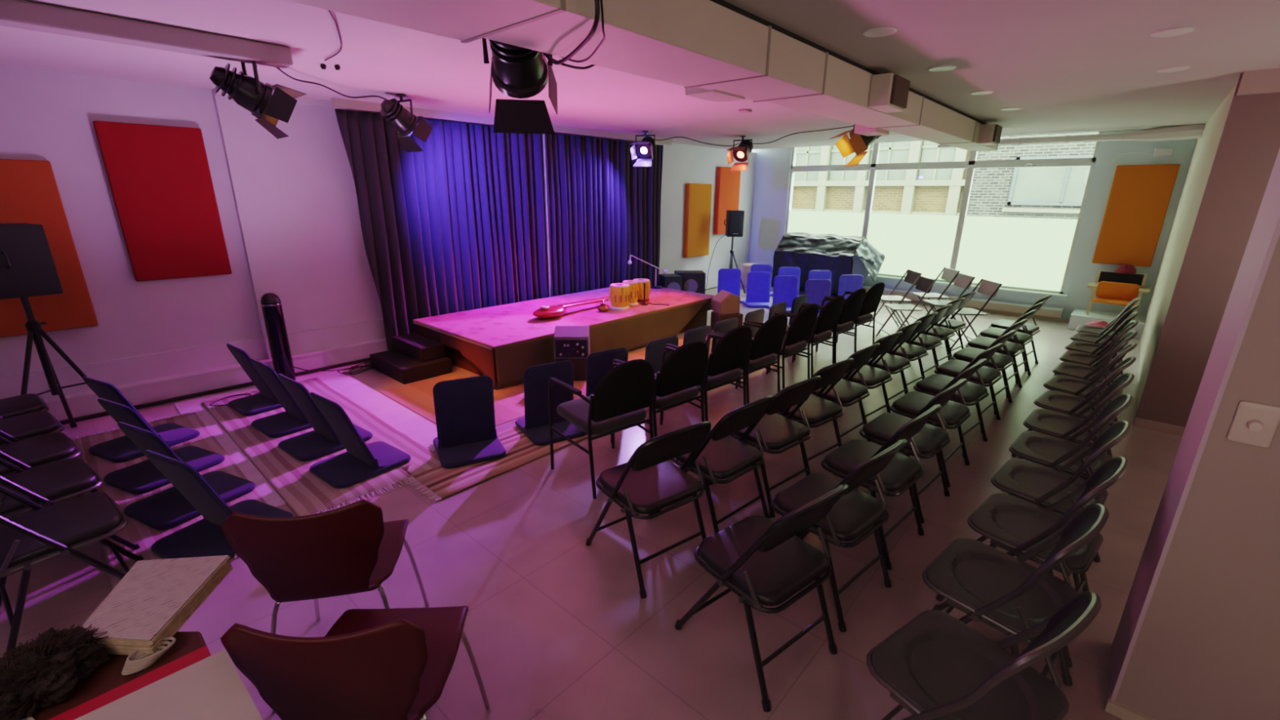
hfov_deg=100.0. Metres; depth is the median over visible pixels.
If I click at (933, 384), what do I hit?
folding chair
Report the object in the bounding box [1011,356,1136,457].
folding chair
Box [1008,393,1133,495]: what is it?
folding chair
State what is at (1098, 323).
bag
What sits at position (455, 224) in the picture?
stage curtain
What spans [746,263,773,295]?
chair
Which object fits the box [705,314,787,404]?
armchair
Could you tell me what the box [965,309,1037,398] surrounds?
folding chair
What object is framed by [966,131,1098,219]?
building
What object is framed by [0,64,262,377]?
wall
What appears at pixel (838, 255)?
piano
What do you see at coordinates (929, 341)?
folding chair
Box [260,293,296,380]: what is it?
column
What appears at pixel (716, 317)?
box
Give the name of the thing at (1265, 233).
trim
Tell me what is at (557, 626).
floor
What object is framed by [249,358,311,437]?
chair
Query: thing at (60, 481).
folding chair
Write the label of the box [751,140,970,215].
building
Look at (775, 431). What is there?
folding chair
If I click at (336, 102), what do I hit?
rail
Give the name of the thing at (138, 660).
coiled cord
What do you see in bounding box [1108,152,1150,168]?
wire
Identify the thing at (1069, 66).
ceiling
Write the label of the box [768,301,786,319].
chair
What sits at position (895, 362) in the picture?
folding chair
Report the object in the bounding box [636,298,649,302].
cushion
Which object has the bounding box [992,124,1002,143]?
grille
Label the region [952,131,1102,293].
window
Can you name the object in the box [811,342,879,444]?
folding chair
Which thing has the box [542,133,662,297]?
stage curtain
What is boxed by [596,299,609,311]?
brass pot
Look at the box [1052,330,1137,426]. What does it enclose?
folding chair
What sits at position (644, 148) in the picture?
stage light
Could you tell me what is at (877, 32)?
recessed light
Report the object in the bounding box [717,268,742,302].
chair
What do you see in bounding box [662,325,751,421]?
armchair
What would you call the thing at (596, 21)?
cable
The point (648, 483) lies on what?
folding chair
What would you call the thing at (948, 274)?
folding chair
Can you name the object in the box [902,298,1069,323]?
baseboard
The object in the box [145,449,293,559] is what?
chair
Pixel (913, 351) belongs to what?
folding chair
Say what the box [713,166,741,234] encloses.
acoustic panel
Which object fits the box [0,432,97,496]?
folding chair
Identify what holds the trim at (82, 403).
attached to the wall at (295, 196)
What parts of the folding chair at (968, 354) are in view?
seat frame, seat, leg, frame, leg, backrest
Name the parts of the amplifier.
panel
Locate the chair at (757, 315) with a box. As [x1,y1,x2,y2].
[744,308,777,358]
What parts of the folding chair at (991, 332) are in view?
seat frame, seat, leg, leg, frame, backrest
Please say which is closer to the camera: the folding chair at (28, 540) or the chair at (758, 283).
the folding chair at (28, 540)
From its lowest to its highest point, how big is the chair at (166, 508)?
0.535 m
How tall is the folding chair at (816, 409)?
0.791 m
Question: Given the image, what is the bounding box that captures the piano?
[771,232,884,295]
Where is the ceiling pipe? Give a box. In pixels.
[939,124,1204,147]
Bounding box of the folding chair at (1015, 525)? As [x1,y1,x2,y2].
[935,456,1128,667]
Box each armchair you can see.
[548,359,656,498]
[610,340,708,443]
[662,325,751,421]
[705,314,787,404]
[737,303,818,388]
[768,295,844,377]
[794,288,866,363]
[815,282,884,350]
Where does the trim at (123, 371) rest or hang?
attached to the wall at (46, 115)
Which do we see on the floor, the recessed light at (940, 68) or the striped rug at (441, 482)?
the striped rug at (441, 482)
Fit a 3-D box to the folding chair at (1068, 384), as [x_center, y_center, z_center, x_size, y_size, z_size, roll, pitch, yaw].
[3.280,0.222,3.984,0.456,0.791,0.505,-14,22,-39]
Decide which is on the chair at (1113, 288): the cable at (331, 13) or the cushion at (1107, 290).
the cushion at (1107, 290)
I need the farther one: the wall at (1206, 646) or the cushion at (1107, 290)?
the cushion at (1107, 290)
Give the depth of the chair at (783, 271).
9.42 m
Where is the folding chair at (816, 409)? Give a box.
[776,358,853,475]
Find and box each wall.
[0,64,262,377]
[211,88,756,358]
[749,128,1197,319]
[1115,235,1279,719]
[1137,83,1237,409]
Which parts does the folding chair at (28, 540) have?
leg, leg, frame, seat, seat frame, leg, leg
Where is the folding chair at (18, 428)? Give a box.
[0,410,96,486]
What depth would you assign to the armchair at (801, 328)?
4.80 m
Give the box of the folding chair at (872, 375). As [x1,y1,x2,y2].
[841,331,902,435]
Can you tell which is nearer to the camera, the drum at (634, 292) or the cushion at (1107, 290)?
the drum at (634, 292)
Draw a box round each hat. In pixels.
[0,623,111,719]
[1115,263,1136,274]
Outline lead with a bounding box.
[648,302,669,306]
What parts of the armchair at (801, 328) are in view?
armrest, seat, armrest, leg, rail, backrest, leg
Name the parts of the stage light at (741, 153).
barn door, barn door, barn door, barn door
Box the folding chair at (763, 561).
[674,484,848,712]
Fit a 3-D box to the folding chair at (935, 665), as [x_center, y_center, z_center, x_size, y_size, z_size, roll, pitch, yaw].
[0.946,0.945,1.573,0.456,0.791,0.505,-11,20,-32]
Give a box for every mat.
[173,368,437,507]
[378,321,744,426]
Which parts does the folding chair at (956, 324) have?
leg, seat, frame, seat frame, leg, backrest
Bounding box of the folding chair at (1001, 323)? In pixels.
[988,294,1052,371]
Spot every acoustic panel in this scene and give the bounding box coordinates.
[0,159,97,337]
[93,120,231,281]
[683,183,711,257]
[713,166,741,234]
[1092,164,1180,266]
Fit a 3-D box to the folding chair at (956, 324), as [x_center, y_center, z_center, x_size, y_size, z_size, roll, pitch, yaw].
[3.366,-0.399,5.994,0.456,0.791,0.509,-14,22,-38]
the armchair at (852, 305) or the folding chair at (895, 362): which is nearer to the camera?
the folding chair at (895, 362)
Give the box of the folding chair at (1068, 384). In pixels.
[1026,342,1137,431]
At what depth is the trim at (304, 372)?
4.75 m
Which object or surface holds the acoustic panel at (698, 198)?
attached to the wall at (295, 196)
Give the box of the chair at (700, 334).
[683,325,711,391]
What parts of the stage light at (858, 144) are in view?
barn door, barn door, barn door, barn door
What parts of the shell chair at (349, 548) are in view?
leg, leg, leg, leg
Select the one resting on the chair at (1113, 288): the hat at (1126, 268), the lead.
the hat at (1126, 268)
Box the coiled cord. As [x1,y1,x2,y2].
[121,636,176,675]
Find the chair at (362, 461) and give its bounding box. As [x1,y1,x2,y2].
[309,391,410,488]
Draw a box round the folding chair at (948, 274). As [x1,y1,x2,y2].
[906,266,959,319]
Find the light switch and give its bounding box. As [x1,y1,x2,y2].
[1226,400,1279,448]
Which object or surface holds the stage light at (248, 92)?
hanging from the ceiling
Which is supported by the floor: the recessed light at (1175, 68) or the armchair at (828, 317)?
the armchair at (828, 317)
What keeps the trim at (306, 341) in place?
attached to the wall at (295, 196)
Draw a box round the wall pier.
[1133,72,1279,426]
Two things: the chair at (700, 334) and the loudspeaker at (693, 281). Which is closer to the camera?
the chair at (700, 334)
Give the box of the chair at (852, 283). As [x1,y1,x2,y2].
[837,275,863,303]
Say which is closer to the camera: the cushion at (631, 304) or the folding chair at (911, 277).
the cushion at (631, 304)
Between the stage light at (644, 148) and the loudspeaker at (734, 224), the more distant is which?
the loudspeaker at (734, 224)
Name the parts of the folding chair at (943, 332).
leg, seat, frame, seat frame, leg, backrest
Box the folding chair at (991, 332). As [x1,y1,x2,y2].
[977,302,1044,383]
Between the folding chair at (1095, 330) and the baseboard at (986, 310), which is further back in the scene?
the baseboard at (986, 310)
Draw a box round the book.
[81,555,232,655]
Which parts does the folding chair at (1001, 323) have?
seat, seat frame, leg, leg, backrest, frame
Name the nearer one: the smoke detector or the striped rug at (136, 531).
the striped rug at (136, 531)
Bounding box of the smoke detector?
[738,108,751,113]
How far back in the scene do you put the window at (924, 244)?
9.20 m
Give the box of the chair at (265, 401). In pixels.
[226,343,283,415]
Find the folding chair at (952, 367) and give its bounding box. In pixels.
[933,329,1017,434]
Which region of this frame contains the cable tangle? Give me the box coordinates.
[337,360,375,374]
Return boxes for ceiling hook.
[320,63,340,70]
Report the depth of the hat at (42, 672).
1.11 m
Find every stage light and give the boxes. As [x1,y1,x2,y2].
[209,60,306,138]
[380,93,437,151]
[482,37,557,133]
[629,130,655,166]
[726,136,752,170]
[828,128,881,166]
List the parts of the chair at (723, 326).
panel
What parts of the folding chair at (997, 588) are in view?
leg, leg, seat frame, seat, leg, frame, leg, backrest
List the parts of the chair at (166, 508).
panel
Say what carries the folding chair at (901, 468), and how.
on the floor
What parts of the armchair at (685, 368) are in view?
armrest, leg, leg, armrest, seat, backrest, rail, leg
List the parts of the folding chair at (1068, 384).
seat, seat frame, frame, backrest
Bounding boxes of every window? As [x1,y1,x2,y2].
[785,142,875,236]
[864,140,973,282]
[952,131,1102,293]
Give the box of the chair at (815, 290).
[804,279,831,315]
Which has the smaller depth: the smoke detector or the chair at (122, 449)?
the chair at (122, 449)
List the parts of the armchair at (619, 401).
leg, rail, armrest, leg, seat, leg, backrest, rail, leg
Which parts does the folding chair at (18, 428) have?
frame, seat, seat frame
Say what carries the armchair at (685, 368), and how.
on the floor
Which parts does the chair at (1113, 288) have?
leg, armrest, post, seat, leg, post, armrest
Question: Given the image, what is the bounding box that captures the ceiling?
[0,0,1279,149]
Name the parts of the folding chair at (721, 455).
leg, seat frame, seat, frame, backrest, leg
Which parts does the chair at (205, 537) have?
panel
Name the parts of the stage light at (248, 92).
barn door, barn door, barn door, barn door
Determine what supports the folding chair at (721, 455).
on the floor
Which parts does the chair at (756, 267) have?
panel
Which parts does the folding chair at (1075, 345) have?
seat, seat frame, frame, backrest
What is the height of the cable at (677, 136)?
0.102 m
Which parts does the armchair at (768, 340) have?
armrest, seat, leg, leg, armrest, backrest, rail, leg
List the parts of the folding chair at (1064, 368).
seat frame, seat, frame, backrest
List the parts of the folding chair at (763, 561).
leg, leg, seat frame, seat, frame, backrest, leg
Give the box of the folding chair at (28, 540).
[0,484,143,655]
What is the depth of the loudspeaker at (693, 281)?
9.08 m
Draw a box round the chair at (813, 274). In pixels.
[808,270,831,280]
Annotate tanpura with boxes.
[533,297,609,318]
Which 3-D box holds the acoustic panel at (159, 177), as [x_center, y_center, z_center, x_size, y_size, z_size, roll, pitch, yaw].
[-3.930,-1.299,4.475,0.060,1.220,0.650,15,23,40]
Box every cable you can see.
[209,391,259,405]
[256,64,386,99]
[293,364,371,371]
[324,9,342,61]
[542,0,599,64]
[542,52,594,69]
[559,0,605,62]
[644,136,738,146]
[705,233,727,290]
[742,125,853,144]
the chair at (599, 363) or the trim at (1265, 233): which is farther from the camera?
the chair at (599, 363)
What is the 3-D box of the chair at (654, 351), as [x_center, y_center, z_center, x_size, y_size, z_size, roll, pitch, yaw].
[0.187,0.062,4.778,0.430,0.536,0.500,-14,23,-40]
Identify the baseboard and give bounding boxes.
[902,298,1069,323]
[1104,697,1155,719]
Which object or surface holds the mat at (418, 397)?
on the floor
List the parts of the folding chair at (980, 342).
seat, seat frame, leg, leg, backrest, frame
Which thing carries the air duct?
hanging from the ceiling
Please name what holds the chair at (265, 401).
on the striped rug at (304, 492)
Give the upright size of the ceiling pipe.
0.182 m
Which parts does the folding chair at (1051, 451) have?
seat frame, seat, frame, backrest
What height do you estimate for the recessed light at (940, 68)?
0.008 m
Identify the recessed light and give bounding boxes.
[862,26,897,37]
[928,65,955,71]
[969,90,993,94]
[1000,106,1021,110]
[1151,26,1195,37]
[1155,66,1191,72]
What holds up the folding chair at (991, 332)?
on the floor
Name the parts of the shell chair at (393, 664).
leg, leg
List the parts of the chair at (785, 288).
panel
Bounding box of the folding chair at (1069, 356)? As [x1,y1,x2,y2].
[1059,320,1137,371]
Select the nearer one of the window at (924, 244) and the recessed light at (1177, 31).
the recessed light at (1177, 31)
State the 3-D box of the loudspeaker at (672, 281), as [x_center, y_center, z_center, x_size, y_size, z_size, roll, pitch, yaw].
[0.507,-1.188,8.995,0.300,0.460,0.365,-5,18,-17]
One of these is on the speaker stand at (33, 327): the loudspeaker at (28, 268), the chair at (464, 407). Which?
the loudspeaker at (28, 268)
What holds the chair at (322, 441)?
on the striped rug at (304, 492)
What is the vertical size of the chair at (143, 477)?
0.535 m
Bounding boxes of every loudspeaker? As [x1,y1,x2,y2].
[0,222,63,299]
[658,273,681,290]
[674,270,705,293]
[724,209,744,236]
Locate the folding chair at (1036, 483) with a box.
[976,420,1131,592]
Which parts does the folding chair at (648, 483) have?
leg, leg, seat, seat frame, frame, backrest, leg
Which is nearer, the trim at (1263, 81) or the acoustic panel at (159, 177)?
the trim at (1263, 81)
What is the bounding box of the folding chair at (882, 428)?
[859,378,967,523]
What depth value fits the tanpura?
5.94 m
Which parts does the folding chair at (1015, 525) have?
leg, seat, seat frame, leg, frame, leg, backrest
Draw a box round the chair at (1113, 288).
[1085,270,1149,320]
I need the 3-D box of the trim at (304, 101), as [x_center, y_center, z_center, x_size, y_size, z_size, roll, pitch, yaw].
[-3.212,-2.356,4.851,0.070,0.050,1.020,15,23,40]
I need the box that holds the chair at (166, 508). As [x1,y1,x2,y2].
[117,422,255,529]
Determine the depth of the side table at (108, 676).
1.19 m
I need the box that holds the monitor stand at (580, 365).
[555,358,586,381]
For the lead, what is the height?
0.036 m
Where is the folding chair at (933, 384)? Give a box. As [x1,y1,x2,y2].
[913,342,1004,457]
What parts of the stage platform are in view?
panel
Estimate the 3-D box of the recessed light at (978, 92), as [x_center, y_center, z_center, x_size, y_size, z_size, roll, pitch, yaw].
[2.759,-2.159,4.336,0.164,0.008,0.164,15,23,40]
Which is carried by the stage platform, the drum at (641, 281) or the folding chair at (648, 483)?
the drum at (641, 281)
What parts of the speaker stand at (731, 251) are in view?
leg, leg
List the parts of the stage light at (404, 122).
barn door, barn door, barn door, barn door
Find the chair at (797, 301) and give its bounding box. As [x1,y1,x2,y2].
[788,294,808,324]
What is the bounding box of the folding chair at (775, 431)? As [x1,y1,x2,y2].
[708,375,821,517]
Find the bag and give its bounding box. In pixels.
[1085,320,1111,328]
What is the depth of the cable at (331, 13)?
2.93 m
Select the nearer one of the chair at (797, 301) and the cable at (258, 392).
the cable at (258, 392)
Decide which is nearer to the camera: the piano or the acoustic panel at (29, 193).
the acoustic panel at (29, 193)
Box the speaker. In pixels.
[889,74,910,108]
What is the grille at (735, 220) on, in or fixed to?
attached to the loudspeaker at (734, 224)
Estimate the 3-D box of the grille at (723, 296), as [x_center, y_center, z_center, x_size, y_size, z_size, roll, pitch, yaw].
[1.080,-0.850,7.134,0.156,0.120,0.260,-5,18,-17]
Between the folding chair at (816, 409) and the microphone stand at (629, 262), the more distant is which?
the microphone stand at (629, 262)
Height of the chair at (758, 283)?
0.536 m
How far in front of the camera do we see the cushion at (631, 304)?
6.67 m
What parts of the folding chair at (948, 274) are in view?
leg, seat, backrest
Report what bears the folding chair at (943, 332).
on the floor
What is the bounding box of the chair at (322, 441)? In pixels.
[277,373,373,461]
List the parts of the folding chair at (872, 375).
seat, frame, seat frame, backrest, leg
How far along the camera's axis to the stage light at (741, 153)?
7.80 m
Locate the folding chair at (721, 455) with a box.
[655,395,773,533]
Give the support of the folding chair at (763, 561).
on the floor
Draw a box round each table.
[31,631,206,719]
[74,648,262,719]
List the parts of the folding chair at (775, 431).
leg, seat frame, seat, frame, backrest, leg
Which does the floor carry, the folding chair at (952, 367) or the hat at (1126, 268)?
the folding chair at (952, 367)
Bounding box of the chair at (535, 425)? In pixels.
[515,360,586,445]
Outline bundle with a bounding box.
[737,262,755,288]
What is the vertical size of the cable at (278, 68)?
0.088 m
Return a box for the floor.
[0,286,1182,719]
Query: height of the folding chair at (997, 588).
0.791 m
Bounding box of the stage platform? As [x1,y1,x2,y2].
[413,287,715,389]
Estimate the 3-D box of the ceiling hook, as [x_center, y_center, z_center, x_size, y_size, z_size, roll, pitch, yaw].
[-2.082,-1.970,3.610,0.126,0.030,0.038,-3,18,-12]
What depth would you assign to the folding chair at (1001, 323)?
5.77 m
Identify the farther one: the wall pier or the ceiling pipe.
the ceiling pipe
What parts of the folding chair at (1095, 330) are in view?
seat frame, seat, frame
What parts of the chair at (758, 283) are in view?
panel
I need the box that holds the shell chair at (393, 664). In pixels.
[220,605,489,719]
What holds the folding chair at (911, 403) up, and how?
on the floor
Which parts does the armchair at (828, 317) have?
armrest, leg, seat, armrest, leg, backrest, leg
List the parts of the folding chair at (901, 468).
seat frame, seat, leg, frame, backrest, leg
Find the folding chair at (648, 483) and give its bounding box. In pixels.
[586,421,711,598]
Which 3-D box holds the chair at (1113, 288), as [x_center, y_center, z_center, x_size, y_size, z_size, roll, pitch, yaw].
[6.486,-0.886,7.314,0.630,0.580,0.390,15,23,40]
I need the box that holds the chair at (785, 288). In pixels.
[767,275,799,312]
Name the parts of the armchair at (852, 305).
leg, seat, leg, backrest, leg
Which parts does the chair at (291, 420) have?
panel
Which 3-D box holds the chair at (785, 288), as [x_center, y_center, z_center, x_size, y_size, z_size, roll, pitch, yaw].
[2.295,-1.061,8.472,0.430,0.536,0.500,0,17,-3]
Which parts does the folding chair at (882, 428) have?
seat frame, seat, leg, frame, leg, backrest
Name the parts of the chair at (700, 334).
panel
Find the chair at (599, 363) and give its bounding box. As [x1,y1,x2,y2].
[586,346,628,396]
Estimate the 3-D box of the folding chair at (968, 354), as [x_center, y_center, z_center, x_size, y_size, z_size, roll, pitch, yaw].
[3.004,-0.006,4.713,0.456,0.791,0.509,-15,23,-40]
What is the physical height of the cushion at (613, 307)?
0.044 m
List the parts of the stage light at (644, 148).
barn door, barn door, barn door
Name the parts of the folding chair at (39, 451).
frame, seat, seat frame, leg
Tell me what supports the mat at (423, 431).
on the floor
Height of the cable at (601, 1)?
0.158 m
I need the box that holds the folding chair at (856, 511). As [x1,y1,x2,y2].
[770,438,907,631]
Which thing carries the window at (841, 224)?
attached to the wall at (773, 166)
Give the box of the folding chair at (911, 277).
[867,269,922,331]
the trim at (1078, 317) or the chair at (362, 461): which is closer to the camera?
the chair at (362, 461)
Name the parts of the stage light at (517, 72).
barn door, barn door, barn door, barn door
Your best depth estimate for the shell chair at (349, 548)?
1.73 m
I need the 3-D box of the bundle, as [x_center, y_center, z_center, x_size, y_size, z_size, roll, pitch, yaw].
[2.218,-1.693,10.696,0.560,0.450,0.550,15,23,40]
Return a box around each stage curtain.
[334,108,547,350]
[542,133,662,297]
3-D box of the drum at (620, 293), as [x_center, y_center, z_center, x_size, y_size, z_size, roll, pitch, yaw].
[-0.243,-0.762,6.481,0.259,0.299,0.257,15,23,40]
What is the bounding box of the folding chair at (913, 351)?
[886,311,937,394]
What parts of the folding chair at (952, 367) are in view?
seat frame, seat, leg, frame, backrest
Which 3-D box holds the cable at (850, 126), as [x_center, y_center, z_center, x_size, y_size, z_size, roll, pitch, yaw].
[2.068,-2.852,6.771,0.355,0.102,2.394,-6,18,-20]
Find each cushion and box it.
[610,305,629,310]
[628,302,638,306]
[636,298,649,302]
[1095,280,1139,300]
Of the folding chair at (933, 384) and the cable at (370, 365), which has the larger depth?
the cable at (370, 365)
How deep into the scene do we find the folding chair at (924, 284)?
6.62 m
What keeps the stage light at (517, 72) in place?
hanging from the ceiling
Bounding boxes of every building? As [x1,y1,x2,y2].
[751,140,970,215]
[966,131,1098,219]
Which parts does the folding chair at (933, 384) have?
seat frame, seat, frame, leg, backrest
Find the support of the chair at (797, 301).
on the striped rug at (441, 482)
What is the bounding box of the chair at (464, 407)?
[432,375,506,468]
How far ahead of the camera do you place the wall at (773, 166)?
7.88 m
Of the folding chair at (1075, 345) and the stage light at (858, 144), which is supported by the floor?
the folding chair at (1075, 345)
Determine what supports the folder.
on the side table at (108, 676)
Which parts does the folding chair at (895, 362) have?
seat, frame, seat frame, leg, backrest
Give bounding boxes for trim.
[0,336,267,399]
[42,278,717,421]
[59,357,370,424]
[213,87,345,109]
[264,261,750,359]
[1067,307,1145,338]
[1107,148,1279,701]
[1236,67,1279,95]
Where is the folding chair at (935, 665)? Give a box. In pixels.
[866,591,1101,719]
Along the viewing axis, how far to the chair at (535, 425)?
4.01 m
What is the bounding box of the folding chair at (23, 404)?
[0,393,69,457]
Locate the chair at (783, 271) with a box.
[777,266,800,296]
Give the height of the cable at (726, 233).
1.120 m
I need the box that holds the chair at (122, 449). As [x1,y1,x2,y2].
[82,376,199,462]
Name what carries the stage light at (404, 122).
hanging from the ceiling
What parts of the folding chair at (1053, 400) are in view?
seat, seat frame, frame, leg, backrest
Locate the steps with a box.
[369,333,452,384]
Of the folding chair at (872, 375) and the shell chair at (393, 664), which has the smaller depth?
the shell chair at (393, 664)
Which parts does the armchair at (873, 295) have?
leg, seat, backrest, leg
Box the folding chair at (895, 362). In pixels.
[866,320,921,412]
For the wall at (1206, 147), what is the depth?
5.15 m
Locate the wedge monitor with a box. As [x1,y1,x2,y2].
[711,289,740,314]
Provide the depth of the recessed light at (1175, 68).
3.48 m
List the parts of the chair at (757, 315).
panel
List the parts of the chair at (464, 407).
panel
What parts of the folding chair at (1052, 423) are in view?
seat frame, seat, frame, backrest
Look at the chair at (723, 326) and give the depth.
5.40 m
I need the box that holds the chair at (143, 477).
[97,397,224,493]
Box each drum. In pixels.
[608,283,630,310]
[622,280,639,306]
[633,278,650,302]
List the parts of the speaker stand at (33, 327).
leg, leg, leg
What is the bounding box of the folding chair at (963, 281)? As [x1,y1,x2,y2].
[923,272,975,337]
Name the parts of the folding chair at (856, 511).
leg, seat frame, seat, leg, frame, backrest, leg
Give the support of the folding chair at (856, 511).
on the floor
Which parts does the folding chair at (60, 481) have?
frame, seat, seat frame, leg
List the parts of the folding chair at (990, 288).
leg, leg, seat, leg, backrest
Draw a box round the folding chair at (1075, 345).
[1064,311,1138,391]
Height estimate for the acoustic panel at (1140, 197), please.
1.310 m
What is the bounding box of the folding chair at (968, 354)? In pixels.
[951,318,1027,414]
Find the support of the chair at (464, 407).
on the striped rug at (441, 482)
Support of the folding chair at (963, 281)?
on the floor
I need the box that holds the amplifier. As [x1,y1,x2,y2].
[553,325,590,359]
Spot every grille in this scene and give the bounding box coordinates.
[711,289,731,302]
[728,213,742,235]
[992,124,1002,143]
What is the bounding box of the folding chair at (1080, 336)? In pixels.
[1053,304,1139,376]
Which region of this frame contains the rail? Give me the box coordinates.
[331,97,671,145]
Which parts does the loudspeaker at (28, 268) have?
handle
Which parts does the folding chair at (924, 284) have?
leg, leg, seat, leg, leg, backrest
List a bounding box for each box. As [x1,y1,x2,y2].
[710,311,742,329]
[1153,147,1173,156]
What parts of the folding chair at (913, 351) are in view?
leg, seat, frame, seat frame, leg, backrest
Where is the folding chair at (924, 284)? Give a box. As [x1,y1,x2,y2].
[875,275,935,337]
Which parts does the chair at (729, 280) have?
panel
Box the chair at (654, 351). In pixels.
[644,335,678,373]
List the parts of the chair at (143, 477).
panel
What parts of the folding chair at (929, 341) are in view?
seat, frame, seat frame, leg, backrest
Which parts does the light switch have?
knob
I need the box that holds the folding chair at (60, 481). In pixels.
[0,457,140,604]
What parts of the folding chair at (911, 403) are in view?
seat frame, seat, leg, leg, frame, backrest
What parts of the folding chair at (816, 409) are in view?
leg, seat frame, seat, frame, backrest, leg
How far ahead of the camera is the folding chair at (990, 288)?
6.36 m
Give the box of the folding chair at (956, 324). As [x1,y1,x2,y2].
[931,291,976,359]
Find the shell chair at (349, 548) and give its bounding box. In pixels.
[220,499,429,712]
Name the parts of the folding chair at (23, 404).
seat, seat frame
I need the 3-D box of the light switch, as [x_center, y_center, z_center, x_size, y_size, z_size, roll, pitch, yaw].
[1.746,0.186,1.524,0.085,0.125,0.028,15,23,40]
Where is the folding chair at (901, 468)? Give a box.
[821,404,942,569]
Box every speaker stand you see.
[20,297,87,427]
[728,236,746,293]
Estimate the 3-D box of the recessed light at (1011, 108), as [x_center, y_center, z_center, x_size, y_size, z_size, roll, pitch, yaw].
[3.533,-2.391,5.112,0.164,0.008,0.164,15,23,40]
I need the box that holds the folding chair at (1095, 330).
[1075,297,1140,360]
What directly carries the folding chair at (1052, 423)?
on the floor
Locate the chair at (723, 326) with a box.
[711,317,752,374]
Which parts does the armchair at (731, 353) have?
armrest, leg, leg, armrest, seat, backrest, rail, leg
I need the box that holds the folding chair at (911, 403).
[889,358,987,487]
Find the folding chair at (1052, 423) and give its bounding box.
[1017,373,1134,460]
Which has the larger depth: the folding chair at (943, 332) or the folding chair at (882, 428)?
the folding chair at (943, 332)
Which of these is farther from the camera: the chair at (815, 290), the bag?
the chair at (815, 290)
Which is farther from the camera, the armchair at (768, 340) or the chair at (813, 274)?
the chair at (813, 274)
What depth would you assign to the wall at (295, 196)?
5.28 m
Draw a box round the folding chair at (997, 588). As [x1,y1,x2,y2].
[921,503,1108,686]
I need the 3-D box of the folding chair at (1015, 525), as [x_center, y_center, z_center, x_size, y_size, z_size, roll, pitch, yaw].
[1.677,0.731,2.289,0.456,0.791,0.505,-14,22,-39]
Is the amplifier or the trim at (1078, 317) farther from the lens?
the trim at (1078, 317)
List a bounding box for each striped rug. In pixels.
[76,410,266,589]
[201,377,440,516]
[400,342,808,501]
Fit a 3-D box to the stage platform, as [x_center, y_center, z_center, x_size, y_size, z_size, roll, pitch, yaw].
[-0.690,-0.453,6.650,1.610,0.420,3.592,15,23,40]
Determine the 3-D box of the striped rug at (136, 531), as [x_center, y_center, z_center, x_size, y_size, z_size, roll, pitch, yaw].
[-2.985,0.744,3.387,2.492,0.010,0.698,15,23,40]
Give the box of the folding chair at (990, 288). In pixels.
[948,278,1002,349]
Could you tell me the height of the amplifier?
0.283 m
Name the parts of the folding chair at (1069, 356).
seat frame, seat, frame, backrest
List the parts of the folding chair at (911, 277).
leg, leg, seat, leg, backrest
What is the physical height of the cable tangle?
0.034 m
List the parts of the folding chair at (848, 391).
seat, frame, seat frame, backrest, leg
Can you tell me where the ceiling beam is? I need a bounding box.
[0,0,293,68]
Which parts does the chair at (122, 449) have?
panel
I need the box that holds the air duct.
[286,0,1002,151]
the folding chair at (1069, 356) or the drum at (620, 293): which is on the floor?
the folding chair at (1069, 356)
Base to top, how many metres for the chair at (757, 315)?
0.536 m
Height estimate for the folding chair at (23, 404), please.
0.791 m
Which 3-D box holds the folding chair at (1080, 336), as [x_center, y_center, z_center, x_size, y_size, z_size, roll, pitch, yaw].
[4.562,-0.185,5.340,0.456,0.791,0.505,-14,22,-39]
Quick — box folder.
[48,645,210,719]
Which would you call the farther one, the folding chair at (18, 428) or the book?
the folding chair at (18, 428)
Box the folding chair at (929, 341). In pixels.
[904,303,951,379]
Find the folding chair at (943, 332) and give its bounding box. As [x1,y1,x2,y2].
[920,297,964,372]
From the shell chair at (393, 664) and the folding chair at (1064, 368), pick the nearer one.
the shell chair at (393, 664)
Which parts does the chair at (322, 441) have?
panel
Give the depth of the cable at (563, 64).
2.63 m
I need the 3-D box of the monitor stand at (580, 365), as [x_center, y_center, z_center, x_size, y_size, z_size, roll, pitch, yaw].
[-0.662,0.061,5.302,0.300,0.235,0.240,0,17,-3]
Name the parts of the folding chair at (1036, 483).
leg, seat, seat frame, leg, frame, leg, backrest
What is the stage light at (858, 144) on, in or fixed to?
hanging from the ceiling
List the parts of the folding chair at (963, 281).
seat, backrest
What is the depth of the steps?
5.34 m
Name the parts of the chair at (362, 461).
panel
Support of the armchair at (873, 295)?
on the floor
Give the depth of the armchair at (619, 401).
3.20 m
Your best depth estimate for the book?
1.33 m
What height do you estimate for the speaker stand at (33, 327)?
1.070 m
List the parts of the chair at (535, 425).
panel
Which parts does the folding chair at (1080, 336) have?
seat, seat frame, frame, backrest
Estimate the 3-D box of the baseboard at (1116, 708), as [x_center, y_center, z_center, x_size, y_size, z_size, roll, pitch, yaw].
[2.016,1.327,1.620,0.938,0.045,0.020,15,23,40]
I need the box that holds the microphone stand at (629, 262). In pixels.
[627,246,667,288]
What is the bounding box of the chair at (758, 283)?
[742,271,772,306]

